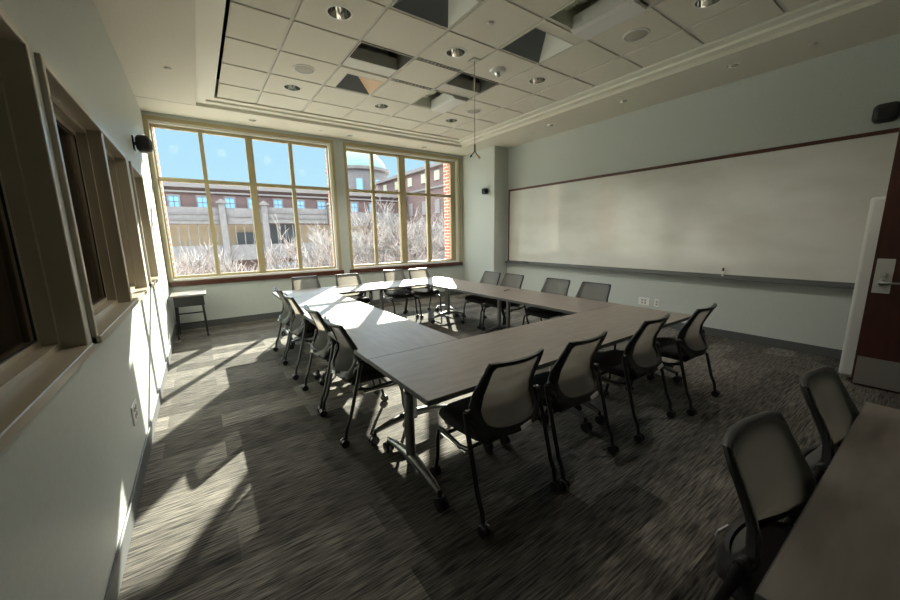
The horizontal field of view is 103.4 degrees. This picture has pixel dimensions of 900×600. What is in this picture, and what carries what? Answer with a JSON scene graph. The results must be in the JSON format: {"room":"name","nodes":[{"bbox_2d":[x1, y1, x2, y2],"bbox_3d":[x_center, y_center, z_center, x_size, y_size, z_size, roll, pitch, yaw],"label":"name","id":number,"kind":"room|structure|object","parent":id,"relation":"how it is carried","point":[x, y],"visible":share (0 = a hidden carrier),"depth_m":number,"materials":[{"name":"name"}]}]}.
{"room":"conference room","nodes":[
{"label":"conference room","id":0,"kind":"room"},
{"bbox_2d":[0,0,174,599],"bbox_3d":[-2.242,-0.693,2.233,0.140,3.400,8.010,-8,12,-34],"label":"wall","id":1,"kind":"structure","parent":0,"point":[67,478],"depth_m":1.45,"materials":[{"name":"paint"}]},
{"bbox_2d":[0,6,94,452],"bbox_3d":[-0.833,-0.181,0.318,0.170,1.160,2.490,-8,12,-34],"label":"window","id":2,"kind":"structure","parent":1,"relation":"in","point":[44,340],"depth_m":1.26,"materials":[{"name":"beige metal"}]},
{"bbox_2d":[34,52,149,343],"bbox_3d":[-2.206,-0.508,2.246,0.170,1.160,2.030,-8,12,-34],"label":"window","id":3,"kind":"structure","parent":1,"relation":"in","point":[93,173],"depth_m":2.21,"materials":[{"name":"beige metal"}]},
{"bbox_2d":[131,398,138,425],"bbox_3d":[-1.892,0.670,2.137,0.010,0.116,0.164,-8,12,-34],"label":"wall outlet","id":4,"kind":"object","parent":1,"relation":"attached to","point":[134,409],"visible":1,"depth_m":2.11,"materials":[{"name":"white paint"}]},
{"bbox_2d":[104,324,176,599],"bbox_3d":[-2.096,0.933,2.489,0.012,0.105,7.410,-8,12,-34],"label":"baseboard","id":5,"kind":"structure","parent":1,"relation":"attached to","point":[115,580],"depth_m":1.82,"materials":[{"name":"grey rubber"}]},
{"bbox_2d":[131,135,152,153],"bbox_3d":[-3.245,-1.644,3.755,0.153,0.170,0.170,-8,12,-34],"label":"wall speaker","id":6,"kind":"object","parent":1,"relation":"attached to","point":[143,143],"visible":1,"depth_m":3.70,"materials":[{"name":"black plastic"}]},
{"bbox_2d":[128,161,160,286],"bbox_3d":[-3.212,-0.748,3.658,0.170,1.160,0.870,-8,12,-34],"label":"window","id":7,"kind":"structure","parent":1,"relation":"in","point":[136,176],"depth_m":3.95,"materials":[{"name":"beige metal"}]},
{"bbox_2d":[216,0,298,78],"bbox_3d":[0.319,-3.120,3.336,7.000,0.900,8.110,-8,12,-34],"label":"ceiling","id":8,"kind":"structure","parent":0,"point":[227,5],"depth_m":5.00,"materials":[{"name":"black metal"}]},
{"bbox_2d":[152,128,449,275],"bbox_3d":[-1.690,-0.489,7.502,10.200,8.100,0.220,-8,12,-34],"label":"wall","id":9,"kind":"structure","parent":0,"point":[445,166],"depth_m":8.24,"materials":[{"name":"brick"}]},
{"bbox_2d":[141,111,463,323],"bbox_3d":[-1.884,-1.600,6.920,6.216,3.500,0.190,-8,12,-34],"label":"wall","id":10,"kind":"structure","parent":0,"point":[233,299],"depth_m":6.16,"materials":[{"name":"paint"}]},
{"bbox_2d":[142,114,343,286],"bbox_3d":[-3.220,-1.548,5.956,2.700,2.415,0.225,-8,12,-34],"label":"window","id":11,"kind":"structure","parent":10,"relation":"in","point":[149,122],"depth_m":5.81,"materials":[{"name":"beige paint"}]},
{"bbox_2d":[176,290,461,329],"bbox_3d":[-1.941,0.104,7.044,5.564,0.105,0.012,-8,12,-34],"label":"baseboard","id":12,"kind":"structure","parent":10,"relation":"attached to","point":[224,321],"depth_m":6.02,"materials":[{"name":"grey rubber"}]},
{"bbox_2d":[343,142,462,272],"bbox_3d":[-0.896,-1.876,7.556,2.740,2.415,0.225,-8,12,-34],"label":"window","id":13,"kind":"structure","parent":10,"relation":"in","point":[454,196],"depth_m":7.55,"materials":[{"name":"beige paint"}]},
{"bbox_2d":[93,0,899,155],"bbox_3d":[0.283,-2.631,3.579,6.156,0.349,7.610,-8,12,-34],"label":"ceiling","id":14,"kind":"structure","parent":0,"point":[146,37],"depth_m":3.84,"materials":[{"name":"paint"}]},
{"bbox_2d":[195,0,867,144],"bbox_3d":[0.327,-2.603,3.305,4.460,0.307,6.670,-8,12,-34],"label":"trim","id":15,"kind":"structure","parent":14,"relation":"attached to","point":[209,14],"depth_m":3.94,"materials":[{"name":"white paint"}]},
{"bbox_2d":[726,63,739,67],"bbox_3d":[3.076,-2.598,3.858,0.127,0.104,0.127,-8,12,-34],"label":"recessed light","id":16,"kind":"object","parent":14,"relation":"in","point":[732,65],"visible":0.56,"depth_m":3.90,"materials":[{"name":"white paint"}]},
{"bbox_2d":[118,293,899,599],"bbox_3d":[0.325,0.713,4.115,6.456,0.120,7.710,-8,12,-34],"label":"floor","id":17,"kind":"structure","parent":0,"point":[248,492],"depth_m":1.98,"materials":[{"name":"carpet"}]},
{"bbox_2d":[170,290,208,339],"bbox_3d":[-3.767,0.207,5.185,0.410,0.625,0.480,-8,12,-34],"label":"side table","id":18,"kind":"object","parent":17,"relation":"on","point":[186,298],"visible":1,"depth_m":5.02,"materials":[{"name":"beige laminate"}]},
{"bbox_2d":[273,287,309,361],"bbox_3d":[-1.822,0.243,4.284,0.556,0.812,0.558,-8,12,-34],"label":"chair","id":19,"kind":"object","parent":17,"relation":"on","point":[286,316],"visible":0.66,"depth_m":4.07,"materials":[{"name":"grey fabric"}]},
{"bbox_2d":[282,293,315,379],"bbox_3d":[-1.483,0.324,3.808,0.556,0.812,0.558,-8,12,-34],"label":"chair","id":20,"kind":"object","parent":17,"relation":"on","point":[299,326],"visible":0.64,"depth_m":3.59,"materials":[{"name":"black plastic"}]},
{"bbox_2d":[291,276,320,289],"bbox_3d":[-2.069,0.071,5.256,0.558,0.812,0.556,-8,12,-34],"label":"chair","id":21,"kind":"object","parent":17,"relation":"on","point":[305,282],"visible":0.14,"depth_m":5.35,"materials":[{"name":"grey fabric"}]},
{"bbox_2d":[272,283,384,344],"bbox_3d":[-1.726,0.169,5.180,1.410,0.635,0.707,-8,12,-34],"label":"folding table","id":22,"kind":"object","parent":17,"relation":"on","point":[347,289],"visible":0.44,"depth_m":5.08,"materials":[{"name":"beige laminate"}]},
{"bbox_2d":[281,293,378,379],"bbox_3d":[-1.413,0.353,4.135,0.707,0.635,1.388,-8,12,-34],"label":"folding table","id":23,"kind":"object","parent":17,"relation":"on","point":[333,304],"visible":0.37,"depth_m":3.96,"materials":[{"name":"grey laminate"}]},
{"bbox_2d":[301,305,379,412],"bbox_3d":[-0.986,0.440,3.128,0.556,0.812,0.558,-8,12,-34],"label":"chair","id":24,"kind":"object","parent":17,"relation":"on","point":[322,345],"visible":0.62,"depth_m":2.92,"materials":[{"name":"black plastic"}]},
{"bbox_2d":[335,273,369,304],"bbox_3d":[-1.510,0.012,5.533,0.558,0.812,0.556,-8,12,-34],"label":"chair","id":25,"kind":"object","parent":17,"relation":"on","point":[353,278],"visible":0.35,"depth_m":5.62,"materials":[{"name":"black plastic"}]},
{"bbox_2d":[319,316,403,447],"bbox_3d":[-0.652,0.519,2.660,0.556,0.812,0.558,-8,12,-34],"label":"chair","id":26,"kind":"object","parent":17,"relation":"on","point":[345,364],"visible":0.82,"depth_m":2.47,"materials":[{"name":"black plastic"}]},
{"bbox_2d":[310,309,457,445],"bbox_3d":[-0.614,0.543,3.014,0.707,0.635,1.388,-8,12,-34],"label":"folding table","id":27,"kind":"object","parent":17,"relation":"on","point":[375,333],"visible":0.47,"depth_m":2.70,"materials":[{"name":"beige laminate"}]},
{"bbox_2d":[383,269,418,317],"bbox_3d":[-0.876,-0.104,6.114,0.558,0.812,0.556,-8,12,-34],"label":"chair","id":28,"kind":"object","parent":17,"relation":"on","point":[396,274],"visible":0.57,"depth_m":6.11,"materials":[{"name":"black plastic"}]},
{"bbox_2d":[368,277,458,316],"bbox_3d":[-0.572,0.006,5.975,1.410,0.635,0.707,-8,12,-34],"label":"folding table","id":29,"kind":"object","parent":17,"relation":"on","point":[387,285],"visible":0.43,"depth_m":5.81,"materials":[{"name":"grey laminate"}]},
{"bbox_2d":[403,268,442,318],"bbox_3d":[-0.464,-0.142,6.289,0.558,0.812,0.556,-8,12,-34],"label":"chair","id":30,"kind":"object","parent":17,"relation":"on","point":[422,291],"visible":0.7,"depth_m":6.30,"materials":[{"name":"black plastic"}]},
{"bbox_2d":[426,280,520,333],"bbox_3d":[0.320,0.108,5.328,0.707,0.635,1.388,-8,12,-34],"label":"folding table","id":31,"kind":"object","parent":17,"relation":"on","point":[469,287],"visible":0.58,"depth_m":5.15,"materials":[{"name":"grey laminate"}]},
{"bbox_2d":[461,271,505,328],"bbox_3d":[0.517,-0.024,5.546,0.556,0.812,0.558,-8,12,-34],"label":"chair","id":32,"kind":"object","parent":17,"relation":"on","point":[489,277],"visible":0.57,"depth_m":5.53,"materials":[{"name":"black plastic"}]},
{"bbox_2d":[462,146,507,285],"bbox_3d":[0.773,-1.665,8.015,0.380,3.151,1.080,-8,12,-34],"label":"wall pier","id":33,"kind":"object","parent":17,"relation":"on","point":[484,215],"visible":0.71,"depth_m":7.71,"materials":[{"name":"paint"}]},
{"bbox_2d":[482,188,487,193],"bbox_3d":[0.733,-2.298,7.508,0.110,0.122,0.122,-8,12,-34],"label":"wall speaker","id":34,"kind":"object","parent":33,"relation":"attached to","point":[484,190],"visible":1,"depth_m":7.46,"materials":[{"name":"black plastic"}]},
{"bbox_2d":[368,324,603,511],"bbox_3d":[0.278,0.646,2.368,1.410,0.635,0.707,-8,12,-34],"label":"folding table","id":35,"kind":"object","parent":17,"relation":"on","point":[437,373],"visible":0.75,"depth_m":2.13,"materials":[{"name":"beige laminate"}]},
{"bbox_2d":[430,348,562,538],"bbox_3d":[0.220,0.637,1.932,0.558,0.812,0.556,-8,12,-34],"label":"chair","id":36,"kind":"object","parent":17,"relation":"on","point":[505,401],"visible":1,"depth_m":1.75,"materials":[{"name":"grey fabric"}]},
{"bbox_2d":[480,273,528,329],"bbox_3d":[0.793,0.042,5.159,0.556,0.812,0.558,-8,12,-34],"label":"chair","id":37,"kind":"object","parent":17,"relation":"on","point":[509,280],"visible":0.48,"depth_m":5.15,"materials":[{"name":"black plastic"}]},
{"bbox_2d":[522,278,569,324],"bbox_3d":[1.244,0.147,4.543,0.556,0.812,0.558,-8,12,-34],"label":"chair","id":38,"kind":"object","parent":17,"relation":"on","point":[551,285],"visible":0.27,"depth_m":4.52,"materials":[{"name":"black fabric"}]},
{"bbox_2d":[484,289,616,356],"bbox_3d":[1.119,0.299,4.208,0.707,0.635,1.388,-8,12,-34],"label":"folding table","id":39,"kind":"object","parent":17,"relation":"on","point":[554,302],"visible":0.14,"depth_m":4.04,"materials":[{"name":"laminate"}]},
{"bbox_2d":[500,331,618,490],"bbox_3d":[0.676,0.575,2.234,0.558,0.812,0.556,-9,13,-36],"label":"chair","id":40,"kind":"object","parent":17,"relation":"on","point":[574,379],"visible":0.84,"depth_m":2.04,"materials":[{"name":"grey fabric"}]},
{"bbox_2d":[559,281,616,349],"bbox_3d":[1.554,0.221,4.107,0.556,0.812,0.558,-8,12,-34],"label":"chair","id":41,"kind":"object","parent":17,"relation":"on","point":[587,290],"visible":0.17,"depth_m":4.16,"materials":[{"name":"grey fabric"}]},
{"bbox_2d":[528,304,691,424],"bbox_3d":[1.432,0.483,3.163,1.410,0.635,0.707,-8,12,-34],"label":"folding table","id":42,"kind":"object","parent":17,"relation":"on","point":[621,322],"visible":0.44,"depth_m":3.02,"materials":[{"name":"beige laminate"}]},
{"bbox_2d":[574,313,676,442],"bbox_3d":[1.312,0.487,2.660,0.558,0.812,0.556,-9,13,-37],"label":"chair","id":43,"kind":"object","parent":17,"relation":"on","point":[639,358],"visible":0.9,"depth_m":2.48,"materials":[{"name":"black plastic"}]},
{"bbox_2d":[625,303,719,415],"bbox_3d":[1.891,0.417,2.993,0.558,0.812,0.556,-9,13,-36],"label":"chair","id":44,"kind":"object","parent":17,"relation":"on","point":[690,343],"visible":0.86,"depth_m":2.80,"materials":[{"name":"black plastic"}]},
{"bbox_2d":[711,411,816,599],"bbox_3d":[1.006,0.801,0.958,0.558,0.812,0.556,-7,12,-30],"label":"chair","id":45,"kind":"object","parent":17,"relation":"on","point":[778,480],"visible":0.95,"depth_m":1.06,"materials":[{"name":"grey fabric"}]},
{"bbox_2d":[780,366,858,521],"bbox_3d":[1.576,0.726,1.321,0.558,0.812,0.556,-8,12,-32],"label":"chair","id":46,"kind":"object","parent":17,"relation":"on","point":[836,412],"visible":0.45,"depth_m":1.43,"materials":[{"name":"black plastic"}]},
{"bbox_2d":[754,402,899,599],"bbox_3d":[1.439,0.889,0.924,1.449,0.635,0.707,-8,12,-34],"label":"folding table","id":47,"kind":"object","parent":17,"relation":"on","point":[844,543],"visible":1,"depth_m":0.90,"materials":[{"name":"beige laminate"}]},
{"bbox_2d":[839,196,885,376],"bbox_3d":[3.907,-0.040,2.901,0.070,1.620,0.820,-8,12,-34],"label":"panel","id":48,"kind":"object","parent":17,"relation":"on","point":[876,208],"visible":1,"depth_m":3.17,"materials":[{"name":"grey"}]},
{"bbox_2d":[850,129,899,392],"bbox_3d":[3.864,-0.305,2.649,0.114,2.268,0.915,-8,12,-34],"label":"door","id":49,"kind":"structure","parent":17,"relation":"on","point":[876,364],"depth_m":3.01,"materials":[{"name":"brown wood"}]},
{"bbox_2d":[217,0,818,138],"bbox_3d":[0.340,-2.499,3.307,3.980,0.020,6.230,-8,12,-34],"label":"ceiling","id":50,"kind":"structure","parent":0,"point":[396,30],"depth_m":3.64,"materials":[{"name":"tile"}]},
{"bbox_2d":[283,84,301,90],"bbox_3d":[-1.975,-2.706,4.443,0.222,0.104,0.222,-8,12,-34],"label":"recessed light","id":51,"kind":"object","parent":50,"relation":"in","point":[291,87],"visible":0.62,"depth_m":4.51,"materials":[{"name":"white paint"}]},
{"bbox_2d":[293,64,314,73],"bbox_3d":[-1.629,-2.572,3.968,0.236,0.009,0.236,-8,12,-34],"label":"ceiling speaker","id":52,"kind":"object","parent":50,"relation":"attached to","point":[300,68],"visible":1,"depth_m":3.96,"materials":[{"name":"grey"}]},
{"bbox_2d":[326,4,352,20],"bbox_3d":[-0.928,-2.457,2.975,0.222,0.104,0.222,-8,12,-34],"label":"recessed light","id":53,"kind":"object","parent":50,"relation":"in","point":[337,12],"visible":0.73,"depth_m":3.04,"materials":[{"name":"white paint"}]},
{"bbox_2d":[335,73,384,94],"bbox_3d":[-1.126,-2.788,4.379,0.474,0.256,0.474,-8,12,-34],"label":"ceiling recess","id":54,"kind":"structure","parent":50,"relation":"attached to","point":[350,82],"depth_m":4.49,"materials":[{"name":"grey"}]},
{"bbox_2d":[341,41,413,77],"bbox_3d":[-0.792,-2.816,3.781,0.590,0.514,0.588,-8,12,-34],"label":"ceiling recess","id":55,"kind":"object","parent":50,"relation":"attached to","point":[367,57],"visible":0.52,"depth_m":3.93,"materials":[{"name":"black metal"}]},
{"bbox_2d":[374,103,388,108],"bbox_3d":[-0.989,-2.845,5.122,0.222,0.104,0.222,-8,12,-34],"label":"recessed light","id":56,"kind":"object","parent":50,"relation":"in","point":[378,105],"visible":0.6,"depth_m":5.20,"materials":[{"name":"white paint"}]},
{"bbox_2d":[391,78,432,90],"bbox_3d":[-0.465,-2.681,4.416,0.570,0.016,0.060,-8,12,-34],"label":"ceiling vent","id":57,"kind":"object","parent":50,"relation":"in","point":[396,80],"visible":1,"depth_m":4.41,"materials":[{"name":"grey metal"}]},
{"bbox_2d":[390,0,481,29],"bbox_3d":[-0.120,-2.531,2.873,0.584,0.256,0.474,-8,12,-34],"label":"ceiling recess","id":58,"kind":"structure","parent":50,"relation":"attached to","point":[445,14],"depth_m":3.04,"materials":[{"name":"grey"}]},
{"bbox_2d":[416,57,461,72],"bbox_3d":[-0.115,-2.598,3.925,0.570,0.016,0.060,-8,12,-34],"label":"ceiling vent","id":59,"kind":"object","parent":50,"relation":"in","point":[418,58],"visible":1,"depth_m":3.91,"materials":[{"name":"grey metal"}]},
{"bbox_2d":[412,90,468,112],"bbox_3d":[-0.144,-2.951,4.977,0.590,0.395,0.570,-8,12,-34],"label":"light","id":60,"kind":"object","parent":50,"relation":"attached to","point":[438,101],"visible":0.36,"depth_m":5.08,"materials":[{"name":"white paint"}]},
{"bbox_2d":[445,118,457,122],"bbox_3d":[0.021,-2.988,5.817,0.222,0.104,0.222,-8,12,-34],"label":"recessed light","id":61,"kind":"object","parent":50,"relation":"in","point":[450,120],"visible":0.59,"depth_m":5.90,"materials":[{"name":"white paint"}]},
{"bbox_2d":[445,47,465,57],"bbox_3d":[0.057,-2.596,3.654,0.222,0.104,0.222,-8,12,-34],"label":"recessed light","id":62,"kind":"object","parent":50,"relation":"in","point":[453,52],"visible":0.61,"depth_m":3.72,"materials":[{"name":"white paint"}]},
{"bbox_2d":[435,72,498,98],"bbox_3d":[0.205,-2.957,4.468,0.590,0.514,0.588,-8,12,-34],"label":"ceiling light slot","id":63,"kind":"object","parent":50,"relation":"attached to","point":[461,84],"visible":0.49,"depth_m":4.62,"materials":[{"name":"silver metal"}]},
{"bbox_2d":[466,108,481,113],"bbox_3d":[0.363,-2.865,5.400,0.236,0.009,0.236,-8,12,-34],"label":"ceiling speaker","id":64,"kind":"object","parent":50,"relation":"attached to","point":[469,111],"visible":0.96,"depth_m":5.39,"materials":[{"name":"grey"}]},
{"bbox_2d":[467,109,479,113],"bbox_3d":[0.363,-2.866,5.400,0.200,0.007,0.200,-8,12,-34],"label":"grille","id":65,"kind":"object","parent":64,"relation":"attached to","point":[470,111],"depth_m":5.40,"materials":[{"name":"grey metal"}]},
{"bbox_2d":[468,57,480,63],"bbox_3d":[0.264,-2.576,3.829,0.100,0.012,0.100,-8,12,-34],"label":"ceiling plate","id":66,"kind":"object","parent":50,"relation":"attached to","point":[473,59],"visible":0.96,"depth_m":3.81,"materials":[{"name":"grey metal"}]},
{"bbox_2d":[470,61,480,158],"bbox_3d":[0.276,-2.085,3.918,0.127,1.012,0.026,-1,10,-1],"label":"microphone","id":67,"kind":"object","parent":66,"relation":"hanging from","point":[478,156],"visible":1,"depth_m":3.93,"materials":[{"name":"brown"}]},
{"bbox_2d":[489,66,505,76],"bbox_3d":[0.544,-2.587,4.076,0.190,0.089,0.190,-8,12,-34],"label":"sensor","id":68,"kind":"object","parent":50,"relation":"attached to","point":[497,70],"visible":1,"depth_m":4.04,"materials":[{"name":"white paint"}]},
{"bbox_2d":[219,0,788,134],"bbox_3d":[0.340,-2.511,3.305,3.980,0.026,6.230,-8,12,-34],"label":"trim","id":69,"kind":"structure","parent":50,"relation":"attached to","point":[779,2],"depth_m":3.50,"materials":[{"name":"grey metal"}]},
{"bbox_2d":[528,76,545,83],"bbox_3d":[1.068,-2.739,4.349,0.222,0.104,0.222,-8,12,-34],"label":"recessed light","id":70,"kind":"object","parent":50,"relation":"in","point":[535,80],"visible":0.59,"depth_m":4.42,"materials":[{"name":"white paint"}]},
{"bbox_2d":[500,27,574,63],"bbox_3d":[0.877,-2.672,3.560,0.584,0.256,0.474,-8,12,-34],"label":"ceiling recess","id":71,"kind":"object","parent":50,"relation":"attached to","point":[536,45],"depth_m":3.68,"materials":[{"name":"grey"}]},
{"bbox_2d":[548,0,648,40],"bbox_3d":[1.258,-2.618,3.010,0.590,0.395,0.570,-8,12,-34],"label":"ceiling recess","id":72,"kind":"object","parent":50,"relation":"attached to","point":[586,19],"visible":0.97,"depth_m":3.13,"materials":[{"name":"white paint"}]},
{"bbox_2d":[622,28,649,41],"bbox_3d":[1.772,-2.523,3.388,0.236,0.009,0.236,-8,12,-34],"label":"ceiling speaker","id":73,"kind":"object","parent":50,"relation":"attached to","point":[637,34],"visible":1,"depth_m":3.37,"materials":[{"name":"grey"}]},
{"bbox_2d":[624,30,647,40],"bbox_3d":[1.772,-2.524,3.388,0.200,0.007,0.200,-8,12,-34],"label":"grille","id":74,"kind":"object","parent":73,"relation":"attached to","point":[632,35],"depth_m":3.39,"materials":[{"name":"grey"}]},
{"bbox_2d":[693,0,721,8],"bbox_3d":[2.108,-2.491,2.889,0.222,0.104,0.222,-8,12,-34],"label":"recessed light","id":75,"kind":"object","parent":50,"relation":"in","point":[697,4],"visible":1,"depth_m":2.97,"materials":[{"name":"white paint"}]},
{"bbox_2d":[507,33,899,349],"bbox_3d":[2.807,-1.384,5.589,0.150,3.400,7.810,-8,12,-34],"label":"wall","id":76,"kind":"structure","parent":0,"point":[836,94],"depth_m":4.41,"materials":[{"name":"paint"}]},
{"bbox_2d":[638,297,649,305],"bbox_3d":[2.985,0.021,5.477,0.010,0.116,0.164,-8,12,-34],"label":"wall outlet","id":77,"kind":"object","parent":76,"relation":"attached to","point":[642,301],"visible":1,"depth_m":5.47,"materials":[{"name":"white paint"}]},
{"bbox_2d":[654,299,658,306],"bbox_3d":[3.094,0.047,5.324,0.010,0.116,0.070,-8,12,-34],"label":"wall outlet","id":78,"kind":"object","parent":76,"relation":"attached to","point":[656,301],"visible":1,"depth_m":5.32,"materials":[{"name":"white paint"}]},
{"bbox_2d":[505,127,899,288],"bbox_3d":[2.744,-1.208,5.512,0.079,1.538,5.310,-8,12,-34],"label":"whiteboard","id":79,"kind":"object","parent":76,"relation":"attached to","point":[794,214],"visible":0.8,"depth_m":4.52,"materials":[{"name":"white plastic"}]},
{"bbox_2d":[505,260,854,288],"bbox_3d":[2.756,-0.479,5.644,0.079,0.058,5.310,-8,12,-34],"label":"marker tray","id":80,"kind":"object","parent":79,"relation":"on","point":[806,281],"depth_m":4.73,"materials":[{"name":"grey metal"}]},
{"bbox_2d":[669,323,841,359],"bbox_3d":[3.078,0.320,5.402,0.012,0.105,6.330,-8,12,-34],"label":"baseboard","id":81,"kind":"structure","parent":76,"relation":"attached to","point":[778,343],"depth_m":4.26,"materials":[{"name":"grey rubber"}]},
{"bbox_2d":[871,101,899,123],"bbox_3d":[4.111,-1.762,3.349,0.153,0.170,0.170,-8,12,-34],"label":"wall speaker","id":82,"kind":"object","parent":76,"relation":"attached to","point":[890,111],"visible":1,"depth_m":3.31,"materials":[{"name":"black plastic"}]},
{"bbox_2d":[877,105,893,117],"bbox_3d":[4.051,-1.753,3.308,0.006,0.090,0.090,-8,12,-34],"label":"grille","id":83,"kind":"object","parent":82,"relation":"attached to","point":[883,111],"depth_m":3.31,"materials":[{"name":"black fabric"}]},
{"label":"outside","id":84,"kind":"structure","parent":0,"visible":0},
{"bbox_3d":[-24.207,-5.444,60.664,150.000,0.200,112.800,-8,12,-34],"label":"ground","id":85,"kind":"structure","parent":84,"visible":0},
{"bbox_2d":[173,234,282,275],"bbox_3d":[-7.749,0.504,11.465,6.174,5.170,6.626,-8,12,-34],"label":"bare tree","id":86,"kind":"object","parent":85,"relation":"on","point":[183,267],"visible":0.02,"depth_m":11.42,"materials":[{"name":"beige plant"}]},
{"bbox_2d":[162,181,406,271],"bbox_3d":[-22.852,-6.665,38.831,35.900,9.950,13.250,-8,12,-34],"label":"brick building","id":87,"kind":"structure","parent":85,"relation":"on","point":[186,203],"depth_m":34.31,"materials":[{"name":"grey brick"}]},
{"bbox_2d":[202,215,367,272],"bbox_3d":[-6.860,-0.238,13.326,7.128,5.937,4.762,-7,12,-31],"label":"bare tree","id":88,"kind":"object","parent":85,"relation":"on","point":[292,249],"visible":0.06,"depth_m":13.11,"materials":[{"name":"grey plant"}]},
{"bbox_2d":[270,252,328,269],"bbox_3d":[-5.701,0.146,15.185,4.629,4.479,4.437,5,12,31],"label":"bare tree","id":89,"kind":"object","parent":85,"relation":"on","point":[306,252],"visible":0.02,"depth_m":13.80,"materials":[{"name":"grey plant"}]},
{"bbox_2d":[296,221,381,266],"bbox_3d":[-6.089,-1.562,20.322,5.976,6.033,6.235,-9,13,-39],"label":"bare tree","id":90,"kind":"object","parent":85,"relation":"on","point":[354,235],"visible":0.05,"depth_m":19.04,"materials":[{"name":"grey plant"}]},
{"bbox_2d":[276,186,424,267],"bbox_3d":[-3.113,-1.415,16.175,5.715,7.124,8.553,2,11,15],"label":"bare tree","id":91,"kind":"object","parent":85,"relation":"on","point":[359,256],"visible":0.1,"depth_m":14.85,"materials":[{"name":"grey plant"}]},
{"bbox_2d":[325,151,389,189],"bbox_3d":[-14.625,-14.670,57.993,10.000,18.600,10.000,-8,12,-34],"label":"rotunda","id":92,"kind":"structure","parent":85,"relation":"on","point":[358,165],"depth_m":53.01,"materials":[{"name":"concrete"}]},
{"bbox_2d":[351,184,443,254],"bbox_3d":[-3.439,-2.579,20.221,6.407,7.988,9.590,-6,12,-28],"label":"bare tree","id":93,"kind":"object","parent":85,"relation":"on","point":[379,218],"visible":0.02,"depth_m":20.40,"materials":[{"name":"grey plant"}]},
{"bbox_2d":[352,219,444,263],"bbox_3d":[-1.826,-1.027,16.649,7.883,6.150,7.345,8,14,42],"label":"bare tree","id":94,"kind":"object","parent":85,"relation":"on","point":[422,249],"visible":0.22,"depth_m":15.61,"materials":[{"name":"grey plant"}]},
{"bbox_2d":[370,162,444,240],"bbox_3d":[0.036,-9.488,44.776,9.300,12.650,27.200,-8,12,-34],"label":"brick building","id":95,"kind":"structure","parent":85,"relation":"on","point":[415,178],"depth_m":41.41,"materials":[{"name":"red brick"}]},
{"bbox_2d":[378,207,444,259],"bbox_3d":[-0.101,-1.506,18.464,6.338,6.398,6.613,0,10,4],"label":"bare tree","id":96,"kind":"object","parent":85,"relation":"on","point":[421,231],"visible":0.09,"depth_m":17.30,"materials":[{"name":"grey plant"}]},
{"bbox_2d":[417,212,444,244],"bbox_3d":[0.164,-2.448,22.079,8.911,6.952,8.303,-1,10,-1],"label":"bare tree","id":97,"kind":"object","parent":85,"relation":"on","point":[437,212],"visible":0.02,"depth_m":22.41,"materials":[{"name":"grey plant"}]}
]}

